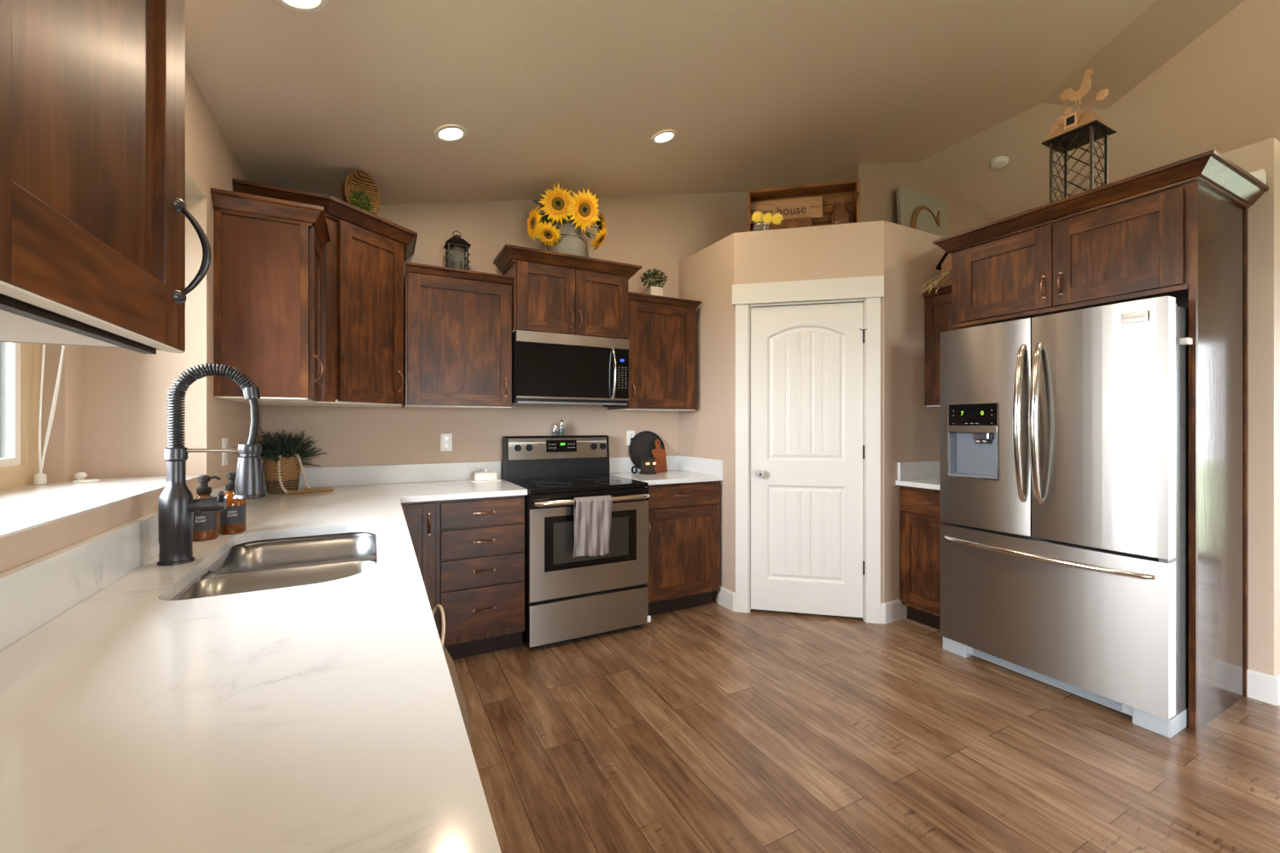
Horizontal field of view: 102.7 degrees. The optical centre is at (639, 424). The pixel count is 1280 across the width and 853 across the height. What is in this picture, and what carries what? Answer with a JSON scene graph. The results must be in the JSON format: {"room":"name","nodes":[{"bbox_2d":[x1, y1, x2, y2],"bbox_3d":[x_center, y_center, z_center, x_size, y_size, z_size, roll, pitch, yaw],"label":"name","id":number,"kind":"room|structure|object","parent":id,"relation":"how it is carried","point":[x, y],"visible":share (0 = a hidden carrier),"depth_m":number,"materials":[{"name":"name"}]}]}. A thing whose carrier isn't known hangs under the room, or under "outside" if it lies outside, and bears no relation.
{"room":"kitchen","nodes":[
{"label":"kitchen","id":0,"kind":"room"},
{"bbox_2d":[0,61,261,573],"bbox_3d":[-0.378,-1.250,-0.982,0.460,5.100,8.810,0,0,-28],"label":"wall","id":1,"kind":"structure","parent":0,"point":[110,419],"depth_m":1.85,"materials":[{"name":"paint"}]},
{"bbox_2d":[0,342,40,489],"bbox_3d":[-1.686,-0.324,1.105,0.055,1.023,1.240,0,0,-28],"label":"window","id":2,"kind":"structure","parent":1,"relation":"in","point":[20,363],"depth_m":1.58,"materials":[{"name":"white plastic"}]},
{"bbox_2d":[33,344,64,484],"bbox_3d":[-1.875,-0.312,1.649,0.028,1.000,0.102,0,0,34],"label":"blind cord","id":3,"kind":"object","parent":2,"relation":"hanging from","point":[40,478],"visible":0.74,"depth_m":1.62,"materials":[{"name":"white fabric"}]},
{"bbox_2d":[0,474,206,538],"bbox_3d":[-1.499,0.190,1.200,0.424,0.005,1.471,0,0,-28],"label":"window sill","id":4,"kind":"structure","parent":1,"relation":"attached to","point":[24,508],"depth_m":1.33,"materials":[{"name":"white wood"}]},
{"bbox_2d":[74,471,87,480],"bbox_3d":[-1.883,0.173,1.724,0.030,0.029,0.030,0,0,-28],"label":"pull knob","id":5,"kind":"object","parent":4,"relation":"on","point":[81,475],"visible":0.87,"depth_m":1.72,"materials":[{"name":"white ceramic"}]},
{"bbox_2d":[72,479,99,482],"bbox_3d":[-1.824,0.185,1.687,0.064,0.006,0.064,0,0,-28],"label":"disk","id":6,"kind":"object","parent":4,"relation":"on","point":[80,480],"visible":1,"depth_m":1.67,"materials":[{"name":"white ceramic"}]},
{"bbox_2d":[0,0,211,354],"bbox_3d":[-0.561,-0.500,0.249,0.352,0.800,1.002,0,0,-28],"label":"upper cabinet","id":7,"kind":"object","parent":1,"relation":"attached to","point":[93,212],"visible":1,"depth_m":0.54,"materials":[{"name":"brown wood"}]},
{"bbox_2d":[221,437,227,465],"bbox_3d":[-1.769,0.115,2.184,0.009,0.116,0.072,0,0,-28],"label":"light switch","id":8,"kind":"object","parent":1,"relation":"attached to","point":[224,441],"visible":0.91,"depth_m":2.17,"materials":[{"name":"white plastic"}]},
{"bbox_2d":[0,461,500,651],"bbox_3d":[-0.453,0.311,1.111,1.345,0.118,4.789,0,0,-28],"label":"backsplash","id":9,"kind":"structure","parent":1,"relation":"attached to","point":[32,594],"depth_m":1.14,"materials":[{"name":"white stone"}]},
{"bbox_2d":[210,187,331,402],"bbox_3d":[-1.603,-0.516,2.266,0.375,0.815,0.418,0,0,-28],"label":"upper cabinet","id":10,"kind":"object","parent":1,"relation":"attached to","point":[267,251],"visible":1,"depth_m":2.13,"materials":[{"name":"brown wood"}]},
{"bbox_2d":[431,605,473,755],"bbox_3d":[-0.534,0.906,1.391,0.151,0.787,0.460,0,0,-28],"label":"handle","id":11,"kind":"object","parent":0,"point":[456,685],"visible":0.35,"depth_m":1.33,"materials":[{"name":"silver metal"}]},
{"bbox_2d":[261,192,747,478],"bbox_3d":[-0.300,-0.489,3.962,4.500,3.579,0.120,0,0,-28],"label":"wall","id":12,"kind":"structure","parent":0,"point":[649,232],"depth_m":3.54,"materials":[{"name":"paint"}]},
{"bbox_2d":[232,178,417,407],"bbox_3d":[-1.644,-0.610,2.798,0.794,1.002,0.694,0,0,-28],"label":"upper cabinet","id":13,"kind":"object","parent":12,"relation":"attached to","point":[362,264],"visible":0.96,"depth_m":2.69,"materials":[{"name":"brown wood"}]},
{"bbox_2d":[341,170,380,215],"bbox_3d":[-1.518,-1.231,2.753,0.105,0.237,0.238,0,0,16],"label":"rattan basket","id":14,"kind":"object","parent":13,"relation":"on","point":[359,181],"visible":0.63,"depth_m":2.78,"materials":[{"name":"beige wicker"}]},
{"bbox_2d":[348,189,375,214],"bbox_3d":[-1.500,-1.191,2.754,0.065,0.127,0.170,0,0,15],"label":"greenery","id":15,"kind":"object","parent":14,"relation":"in","point":[353,200],"visible":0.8,"depth_m":2.75,"materials":[{"name":"green plant"}]},
{"bbox_2d":[440,433,452,451],"bbox_3d":[-1.278,0.116,3.378,0.072,0.116,0.008,0,0,-28],"label":"wall outlet","id":16,"kind":"object","parent":12,"relation":"attached to","point":[445,439],"visible":1,"depth_m":3.38,"materials":[{"name":"white plastic"}]},
{"bbox_2d":[443,436,448,448],"bbox_3d":[-1.276,0.116,3.376,0.031,0.079,0.002,0,0,-28],"label":"socket","id":17,"kind":"object","parent":16,"relation":"attached to","point":[445,439],"depth_m":3.38,"materials":[{"name":"white plastic"}]},
{"bbox_2d":[402,261,513,409],"bbox_3d":[-1.150,-0.521,3.233,0.617,0.824,0.380,0,0,-28],"label":"upper cabinet","id":18,"kind":"object","parent":12,"relation":"attached to","point":[457,322],"visible":1,"depth_m":3.09,"materials":[{"name":"brown wood"}]},
{"bbox_2d":[443,230,471,270],"bbox_3d":[-1.165,-1.087,3.261,0.148,0.303,0.148,0,0,-28],"label":"lantern","id":19,"kind":"object","parent":18,"relation":"on","point":[456,247],"visible":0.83,"depth_m":3.22,"materials":[{"name":"black metal"}]},
{"bbox_2d":[493,244,641,339],"bbox_3d":[-0.505,-0.847,3.534,0.940,0.513,0.444,0,0,-28],"label":"upper cabinet","id":20,"kind":"object","parent":12,"relation":"attached to","point":[553,292],"visible":0.95,"depth_m":3.36,"materials":[{"name":"brown wood"}]},
{"bbox_2d":[545,215,588,257],"bbox_3d":[-0.502,-1.254,3.540,0.250,0.308,0.250,0,0,17],"label":"vase","id":21,"kind":"object","parent":20,"relation":"on","point":[571,241],"visible":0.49,"depth_m":3.45,"materials":[{"name":"metal"}]},
{"bbox_2d":[526,205,555,240],"bbox_3d":[-0.657,-1.331,3.471,0.215,0.238,0.275,0,0,28],"label":"sunflower","id":22,"kind":"object","parent":21,"relation":"in","point":[533,221],"visible":0.95,"depth_m":3.37,"materials":[{"name":"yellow plant"}]},
{"bbox_2d":[535,220,561,247],"bbox_3d":[-0.568,-1.272,3.411,0.243,0.168,0.175,0,0,-28],"label":"sunflower","id":23,"kind":"object","parent":21,"relation":"in","point":[549,235],"visible":0.94,"depth_m":3.36,"materials":[{"name":"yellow plant"}]},
{"bbox_2d":[537,182,574,225],"bbox_3d":[-0.561,-1.441,3.403,0.246,0.283,0.196,0,0,-28],"label":"sunflower","id":24,"kind":"object","parent":21,"relation":"in","point":[555,201],"visible":0.94,"depth_m":3.36,"materials":[{"name":"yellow plant"}]},
{"bbox_2d":[530,199,601,238],"bbox_3d":[-0.494,-1.446,3.501,0.542,0.280,0.173,0,0,-28],"label":"bouquet leaves","id":25,"kind":"object","parent":21,"relation":"in","point":[544,218],"visible":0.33,"depth_m":3.44,"materials":[{"name":"green plant"}]},
{"bbox_2d":[564,188,600,231],"bbox_3d":[-0.404,-1.433,3.418,0.248,0.267,0.207,0,0,11],"label":"sunflower","id":26,"kind":"object","parent":21,"relation":"in","point":[584,210],"visible":0.98,"depth_m":3.40,"materials":[{"name":"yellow plant"}]},
{"bbox_2d":[581,226,608,250],"bbox_3d":[-0.342,-1.281,3.516,0.268,0.172,0.198,0,0,-28],"label":"sunflower","id":27,"kind":"object","parent":21,"relation":"in","point":[599,240],"visible":0.94,"depth_m":3.51,"materials":[{"name":"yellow plant"}]},
{"bbox_2d":[586,212,605,233],"bbox_3d":[-0.354,-1.386,3.623,0.270,0.244,0.220,0,0,10],"label":"sunflower","id":28,"kind":"object","parent":21,"relation":"in","point":[602,224],"visible":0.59,"depth_m":3.58,"materials":[{"name":"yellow plant"}]},
{"bbox_2d":[512,330,628,407],"bbox_3d":[-0.500,-0.357,3.522,0.790,0.472,0.465,0,0,-28],"label":"microwave","id":29,"kind":"object","parent":20,"relation":"attached to","point":[549,369],"visible":1,"depth_m":3.35,"materials":[{"name":"black glass"}]},
{"bbox_2d":[626,430,634,445],"bbox_3d":[-0.071,0.104,4.010,0.072,0.116,0.008,0,0,-28],"label":"wall outlet","id":30,"kind":"object","parent":12,"relation":"attached to","point":[630,434],"visible":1,"depth_m":4.00,"materials":[{"name":"white plastic"}]},
{"bbox_2d":[607,291,701,411],"bbox_3d":[0.111,-0.521,3.892,0.615,0.824,0.380,0,0,-28],"label":"upper cabinet","id":31,"kind":"object","parent":12,"relation":"attached to","point":[662,329],"visible":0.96,"depth_m":3.75,"materials":[{"name":"brown wood"}]},
{"bbox_2d":[644,285,663,296],"bbox_3d":[0.104,-0.989,3.913,0.104,0.108,0.104,0,0,-28],"label":"planter box","id":32,"kind":"object","parent":31,"relation":"on","point":[651,290],"visible":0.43,"depth_m":3.87,"materials":[{"name":"white ceramic"}]},
{"bbox_2d":[640,268,667,287],"bbox_3d":[0.105,-1.110,3.913,0.224,0.169,0.200,0,0,-28],"label":"plant","id":33,"kind":"object","parent":32,"relation":"in","point":[651,275],"visible":0.87,"depth_m":3.89,"materials":[{"name":"green plant"}]},
{"bbox_2d":[609,455,722,476],"bbox_3d":[0.164,0.311,3.795,0.663,0.118,0.604,0,0,-28],"label":"backsplash","id":34,"kind":"structure","parent":12,"relation":"attached to","point":[706,466],"depth_m":3.95,"materials":[{"name":"white stone"}]},
{"bbox_2d":[185,0,1279,221],"bbox_3d":[3.263,-2.454,0.854,8.053,2.579,8.890,0,0,-28],"label":"ceiling","id":35,"kind":"structure","parent":0,"point":[574,95],"depth_m":2.71,"materials":[{"name":"paint"}]},
{"bbox_2d":[275,0,328,12],"bbox_3d":[-1.036,-1.314,1.557,0.152,0.041,0.156,0,0,-23],"label":"recessed light","id":36,"kind":"object","parent":35,"relation":"in","point":[307,6],"visible":1,"depth_m":1.60,"materials":[{"name":"white plastic"}]},
{"bbox_2d":[434,125,466,141],"bbox_3d":[-0.938,-1.443,2.538,0.152,0.041,0.156,0,0,-23],"label":"recessed light","id":37,"kind":"object","parent":35,"relation":"in","point":[446,133],"visible":1,"depth_m":2.53,"materials":[{"name":"white plastic"}]},
{"bbox_2d":[651,130,676,144],"bbox_3d":[0.144,-1.733,3.084,0.152,0.041,0.156,0,0,-23],"label":"recessed light","id":38,"kind":"object","parent":35,"relation":"in","point":[664,136],"visible":1,"depth_m":3.08,"materials":[{"name":"white plastic"}]},
{"bbox_2d":[989,156,1009,168],"bbox_3d":[3.187,-2.322,4.542,0.142,0.066,0.144,0,0,-22],"label":"smoke detector","id":39,"kind":"object","parent":35,"relation":"attached to","point":[999,162],"visible":1,"depth_m":4.51,"materials":[{"name":"white plastic"}]},
{"bbox_2d":[678,220,945,603],"bbox_3d":[1.291,-0.020,3.960,1.483,2.640,1.358,0,0,-28],"label":"wall","id":40,"kind":"structure","parent":0,"point":[907,258],"depth_m":3.52,"materials":[{"name":"paint"}]},
{"bbox_2d":[717,585,735,611],"bbox_3d":[0.618,1.234,3.641,0.023,0.132,0.189,0,0,-28],"label":"baseboard","id":41,"kind":"structure","parent":40,"relation":"attached to","point":[726,598],"depth_m":3.62,"materials":[{"name":"white paint"}]},
{"bbox_2d":[753,222,770,231],"bbox_3d":[0.858,-1.371,3.604,0.120,0.062,0.120,0,0,13],"label":"jar","id":42,"kind":"object","parent":40,"relation":"on","point":[760,226],"visible":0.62,"depth_m":3.55,"materials":[{"name":"clear glass"}]},
{"bbox_2d":[751,210,762,222],"bbox_3d":[0.826,-1.431,3.591,0.076,0.142,0.060,0,0,-28],"label":"daisy","id":43,"kind":"object","parent":42,"relation":"in","point":[757,217],"visible":0.97,"depth_m":3.58,"materials":[{"name":"yellow plant"}]},
{"bbox_2d":[762,213,773,223],"bbox_3d":[0.888,-1.423,3.579,0.085,0.126,0.053,0,0,43],"label":"daisy","id":44,"kind":"object","parent":42,"relation":"in","point":[767,218],"visible":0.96,"depth_m":3.56,"materials":[{"name":"yellow plant"}]},
{"bbox_2d":[771,213,783,225],"bbox_3d":[0.928,-1.419,3.580,0.149,0.118,0.049,0,0,36],"label":"daisy","id":45,"kind":"object","parent":42,"relation":"in","point":[777,218],"visible":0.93,"depth_m":3.55,"materials":[{"name":"yellow plant"}]},
{"bbox_2d":[747,179,860,232],"bbox_3d":[1.186,-1.532,3.757,0.770,0.385,0.155,0,0,13],"label":"wooden crate","id":46,"kind":"object","parent":40,"relation":"on","point":[849,190],"visible":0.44,"depth_m":3.75,"materials":[{"name":"brown wood"}]},
{"bbox_2d":[754,216,811,229],"bbox_3d":[1.055,-1.435,3.790,0.400,0.152,0.050,0,0,13],"label":"wood block","id":47,"kind":"object","parent":46,"relation":"in","point":[802,222],"visible":0.21,"depth_m":3.75,"materials":[{"name":"brown wood"}]},
{"bbox_2d":[750,196,822,224],"bbox_3d":[1.078,-1.589,3.793,0.515,0.155,0.020,0,0,13],"label":"wooden sign","id":48,"kind":"object","parent":47,"relation":"on","point":[808,206],"visible":0.77,"depth_m":3.77,"materials":[{"name":"brown wood"}]},
{"bbox_2d":[828,200,851,225],"bbox_3d":[1.430,-1.472,3.659,0.131,0.226,0.131,0,0,-26],"label":"jar","id":49,"kind":"object","parent":46,"relation":"in","point":[840,214],"visible":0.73,"depth_m":3.61,"materials":[{"name":"brown glass"}]},
{"bbox_2d":[732,275,884,623],"bbox_3d":[1.125,0.164,3.495,0.974,2.272,0.113,0,0,13],"label":"trim","id":50,"kind":"structure","parent":40,"relation":"attached to","point":[870,288],"depth_m":3.43,"materials":[{"name":"white paint"}]},
{"bbox_2d":[750,302,866,617],"bbox_3d":[1.127,0.233,3.452,0.745,2.090,0.102,0,0,13],"label":"door","id":51,"kind":"structure","parent":40,"relation":"in","point":[807,447],"depth_m":3.47,"materials":[{"name":"white paint"}]},
{"bbox_2d":[880,599,907,624],"bbox_3d":[1.680,1.234,3.399,0.243,0.132,0.032,0,0,-28],"label":"baseboard","id":52,"kind":"structure","parent":40,"relation":"attached to","point":[893,611],"depth_m":3.38,"materials":[{"name":"white paint"}]},
{"bbox_2d":[897,460,940,480],"bbox_3d":[2.076,0.311,3.394,0.614,0.118,0.369,0,0,-28],"label":"backsplash","id":53,"kind":"structure","parent":40,"relation":"attached to","point":[912,470],"depth_m":3.49,"materials":[{"name":"white stone"}]},
{"bbox_2d":[896,186,948,237],"bbox_3d":[2.595,-1.726,4.675,0.680,0.776,0.080,0,0,-28],"label":"letter sign","id":54,"kind":"object","parent":40,"relation":"on","point":[916,210],"visible":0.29,"depth_m":4.65,"materials":[{"name":"beige wood"}]},
{"bbox_2d":[453,599,1279,852],"bbox_3d":[3.288,1.350,0.867,8.070,0.100,8.990,0,0,-28],"label":"floor","id":55,"kind":"structure","parent":0,"point":[712,728],"depth_m":2.00,"materials":[{"name":"brown wood"}]},
{"bbox_2d":[401,500,435,621],"bbox_3d":[-1.334,0.851,2.948,0.231,0.898,0.694,0,0,-28],"label":"base cabinet","id":56,"kind":"object","parent":55,"relation":"on","point":[420,516],"visible":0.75,"depth_m":2.70,"materials":[{"name":"brown wood"}]},
{"bbox_2d":[435,494,524,660],"bbox_3d":[-1.017,0.851,3.115,0.484,0.898,0.694,0,0,-28],"label":"base cabinet","id":57,"kind":"object","parent":55,"relation":"on","point":[480,543],"visible":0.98,"depth_m":2.83,"materials":[{"name":"brown wood"}]},
{"bbox_2d":[501,435,651,649],"bbox_3d":[-0.426,0.689,3.364,0.778,1.222,0.774,0,0,-28],"label":"range","id":58,"kind":"object","parent":55,"relation":"on","point":[567,598],"visible":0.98,"depth_m":3.14,"materials":[{"name":"silver metal"}]},
{"bbox_2d":[552,423,558,436],"bbox_3d":[-0.603,0.033,3.657,0.038,0.089,0.038,0,0,-28],"label":"glass shaker","id":59,"kind":"object","parent":58,"relation":"on","point":[555,431],"visible":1,"depth_m":3.64,"materials":[{"name":"white"}]},
{"bbox_2d":[552,428,558,436],"bbox_3d":[-0.603,0.050,3.657,0.038,0.055,0.038,0,0,-28],"label":"jar","id":60,"kind":"object","parent":59,"relation":"on","point":[555,431],"depth_m":3.64,"materials":[{"name":"grey"}]},
{"bbox_2d":[558,419,564,436],"bbox_3d":[-0.562,0.021,3.678,0.038,0.114,0.038,0,0,-28],"label":"glass shaker","id":61,"kind":"object","parent":58,"relation":"on","point":[561,427],"visible":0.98,"depth_m":3.67,"materials":[{"name":"white"}]},
{"bbox_2d":[558,424,564,436],"bbox_3d":[-0.562,0.037,3.678,0.038,0.080,0.038,0,0,-28],"label":"jar","id":62,"kind":"object","parent":61,"relation":"on","point":[561,427],"depth_m":3.66,"materials":[{"name":"grey"}]},
{"bbox_2d":[506,474,648,494],"bbox_3d":[-0.425,0.381,3.349,0.766,0.029,0.600,0,0,-28],"label":"cooktop","id":63,"kind":"object","parent":58,"relation":"in","point":[534,484],"depth_m":3.22,"materials":[{"name":"black glass"}]},
{"bbox_2d":[573,495,612,558],"bbox_3d":[-0.286,0.597,3.019,0.247,0.348,0.088,0,0,-28],"label":"kitchen towel","id":64,"kind":"object","parent":58,"relation":"hanging from","point":[592,514],"visible":1,"depth_m":2.99,"materials":[{"name":"fabric"}]},
{"bbox_2d":[645,481,719,616],"bbox_3d":[0.169,0.851,3.779,0.640,0.898,0.629,0,0,-28],"label":"base cabinet","id":65,"kind":"object","parent":55,"relation":"on","point":[683,518],"visible":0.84,"depth_m":3.54,"materials":[{"name":"brown wood"}]},
{"bbox_2d":[609,470,722,485],"bbox_3d":[0.164,0.386,3.795,0.663,0.031,0.604,0,0,-28],"label":"countertop","id":66,"kind":"structure","parent":65,"relation":"on","point":[671,476],"depth_m":3.64,"materials":[{"name":"white stone"}]},
{"bbox_2d":[630,437,656,474],"bbox_3d":[0.004,0.236,3.879,0.256,0.268,0.168,0,0,30],"label":"wax warmer","id":67,"kind":"object","parent":66,"relation":"on","point":[648,463],"visible":1,"depth_m":3.83,"materials":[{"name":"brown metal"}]},
{"bbox_2d":[628,430,664,470],"bbox_3d":[0.058,0.208,4.044,0.320,0.319,0.052,0,0,-28],"label":"round tray","id":68,"kind":"object","parent":66,"relation":"on","point":[643,443],"visible":0.73,"depth_m":4.03,"materials":[{"name":"black"}]},
{"bbox_2d":[651,439,667,471],"bbox_3d":[0.148,0.242,4.022,0.124,0.256,0.050,0,0,-28],"label":"cutting board","id":69,"kind":"object","parent":66,"relation":"on","point":[660,454],"visible":0.98,"depth_m":4.02,"materials":[{"name":"orange wood"}]},
{"bbox_2d":[899,485,948,630],"bbox_3d":[2.061,0.851,3.388,0.644,0.898,0.362,0,0,-28],"label":"base cabinet","id":70,"kind":"object","parent":55,"relation":"on","point":[920,522],"visible":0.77,"depth_m":3.29,"materials":[{"name":"brown wood"}]},
{"bbox_2d":[896,477,940,490],"bbox_3d":[2.067,0.386,3.390,0.634,0.031,0.369,0,0,-28],"label":"countertop","id":71,"kind":"structure","parent":70,"relation":"on","point":[932,483],"depth_m":3.31,"materials":[{"name":"white stone"}]},
{"bbox_2d":[940,296,1188,738],"bbox_3d":[2.267,0.384,2.695,0.875,1.832,0.957,0,0,-28],"label":"refrigerator","id":72,"kind":"object","parent":55,"relation":"on","point":[1064,436],"visible":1,"depth_m":2.38,"materials":[{"name":"grey metal"}]},
{"bbox_2d":[1179,337,1192,345],"bbox_3d":[2.317,-0.354,2.176,0.052,0.028,0.034,0,0,-28],"label":"safety latch","id":73,"kind":"object","parent":72,"relation":"attached to","point":[1184,341],"visible":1,"depth_m":2.16,"materials":[{"name":"white plastic"}]},
{"bbox_2d":[932,149,1268,732],"bbox_3d":[2.361,0.092,2.753,0.701,2.415,1.172,0,0,-28],"label":"tall cabinet","id":74,"kind":"object","parent":55,"relation":"on","point":[1178,229],"visible":1,"depth_m":2.34,"materials":[{"name":"brown wood"}]},
{"bbox_2d":[1041,67,1117,203],"bbox_3d":[2.339,-1.497,2.736,0.224,0.765,0.262,0,0,-28],"label":"lantern","id":75,"kind":"object","parent":74,"relation":"on","point":[1078,130],"visible":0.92,"depth_m":2.71,"materials":[{"name":"brown metal"}]},
{"bbox_2d":[1249,168,1266,184],"bbox_3d":[2.784,-1.153,2.601,0.072,0.072,0.500,0,0,-28],"label":"tube","id":76,"kind":"object","parent":74,"relation":"on","point":[1260,175],"visible":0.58,"depth_m":2.38,"materials":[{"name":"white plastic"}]},
{"bbox_3d":[-0.115,0.851,-0.286,0.637,0.898,1.800,0,0,-28],"label":"base cabinet","id":77,"kind":"object","parent":55,"relation":"on","visible":0},
{"bbox_2d":[0,478,527,852],"bbox_3d":[-0.453,0.386,1.111,1.345,0.031,4.789,0,0,-28],"label":"countertop","id":78,"kind":"structure","parent":77,"relation":"on","point":[326,717],"depth_m":0.66,"materials":[{"name":"white stone"}]},
{"bbox_2d":[192,475,221,541],"bbox_3d":[-1.409,0.267,1.655,0.074,0.206,0.074,0,0,18],"label":"soap dispenser","id":79,"kind":"object","parent":78,"relation":"on","point":[206,525],"visible":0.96,"depth_m":1.64,"materials":[{"name":"orange glass"}]},
{"bbox_2d":[192,494,219,541],"bbox_3d":[-1.409,0.292,1.655,0.074,0.155,0.076,0,0,-28],"label":"bottle","id":80,"kind":"object","parent":79,"relation":"on","point":[206,525],"depth_m":1.63,"materials":[{"name":"brown glass"}]},
{"bbox_2d":[157,363,267,566],"bbox_3d":[-1.175,0.100,1.411,0.238,0.540,0.088,0,0,-28],"label":"kitchen faucet","id":81,"kind":"object","parent":78,"relation":"on","point":[177,504],"visible":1,"depth_m":1.38,"materials":[{"name":"grey metal"}]},
{"bbox_2d":[219,472,246,535],"bbox_3d":[-1.398,0.267,1.757,0.074,0.206,0.074,0,0,8],"label":"soap dispenser","id":82,"kind":"object","parent":78,"relation":"on","point":[233,519],"visible":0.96,"depth_m":1.73,"materials":[{"name":"orange glass"}]},
{"bbox_2d":[170,532,376,600],"bbox_3d":[-1.008,0.498,1.501,0.432,0.194,0.799,0,0,-28],"label":"sink","id":83,"kind":"object","parent":78,"relation":"in","point":[268,564],"visible":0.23,"depth_m":1.57,"materials":[{"name":"silver metal"}]},
{"bbox_2d":[175,561,376,600],"bbox_3d":[-0.910,0.494,1.314,0.432,0.161,0.377,0,0,-28],"label":"basin","id":84,"kind":"object","parent":83,"relation":"in","point":[257,580],"depth_m":1.45,"materials":[{"name":"silver metal"}]},
{"bbox_2d":[209,535,375,573],"bbox_3d":[-1.105,0.504,1.686,0.432,0.181,0.382,0,0,-28],"label":"basin","id":85,"kind":"object","parent":83,"relation":"in","point":[308,549],"depth_m":1.82,"materials":[{"name":"silver metal"}]},
{"bbox_2d":[262,456,302,494],"bbox_3d":[-1.962,0.271,2.811,0.182,0.198,0.182,0,0,-28],"label":"woven basket","id":86,"kind":"object","parent":78,"relation":"on","point":[290,469],"visible":0.78,"depth_m":2.75,"materials":[{"name":"beige wicker"}]},
{"bbox_2d":[257,427,328,470],"bbox_3d":[-1.899,0.123,2.814,0.336,0.267,0.364,0,0,-32],"label":"greenery","id":87,"kind":"object","parent":86,"relation":"in","point":[284,446],"visible":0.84,"depth_m":2.78,"materials":[{"name":"green plant"}]},
{"bbox_2d":[277,453,333,494],"bbox_3d":[-1.818,0.264,2.790,0.257,0.214,0.076,0,0,-28],"label":"bead garland","id":88,"kind":"object","parent":78,"relation":"on","point":[307,490],"visible":0.94,"depth_m":2.78,"materials":[{"name":"beige wood"}]},
{"bbox_2d":[469,469,501,482],"bbox_3d":[-1.014,0.330,3.369,0.196,0.080,0.104,0,0,-28],"label":"butter dish","id":89,"kind":"object","parent":78,"relation":"on","point":[486,476],"visible":1,"depth_m":3.33,"materials":[{"name":"white ceramic"}]},
{"bbox_2d":[823,162,994,236],"bbox_3d":[3.344,-1.891,5.486,3.590,1.101,0.555,0,0,-28],"label":"wall","id":90,"kind":"structure","parent":0,"point":[879,182],"depth_m":4.64,"materials":[{"name":"paint"}]},
{"bbox_2d":[1187,137,1279,675],"bbox_3d":[3.126,-0.020,4.080,1.880,2.640,2.845,0,0,-28],"label":"wall","id":91,"kind":"structure","parent":0,"point":[1264,215],"depth_m":2.41,"materials":[{"name":"paint"}]},
{"bbox_2d":[921,284,965,407],"bbox_3d":[2.186,-0.524,3.453,0.363,0.797,0.362,0,0,-28],"label":"upper cabinet","id":92,"kind":"object","parent":91,"relation":"attached to","point":[937,305],"visible":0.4,"depth_m":3.48,"materials":[{"name":"brown wood"}]},
{"bbox_2d":[919,269,951,294],"bbox_3d":[2.014,-0.969,3.425,0.272,0.181,0.109,0,0,24],"label":"bundle","id":93,"kind":"object","parent":92,"relation":"on","point":[938,282],"visible":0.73,"depth_m":3.45,"materials":[{"name":"beige plant"}]},
{"bbox_2d":[936,251,951,285],"bbox_3d":[2.136,-1.062,3.469,0.130,0.275,0.188,0,0,-28],"label":"birdhouse","id":94,"kind":"object","parent":92,"relation":"on","point":[945,264],"visible":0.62,"depth_m":3.48,"materials":[{"name":"brown wood"}]},
{"bbox_2d":[1247,669,1279,706],"bbox_3d":[3.763,1.234,2.846,1.894,0.132,0.095,0,0,-28],"label":"baseboard","id":95,"kind":"structure","parent":91,"relation":"attached to","point":[1262,687],"depth_m":2.40,"materials":[{"name":"white paint"}]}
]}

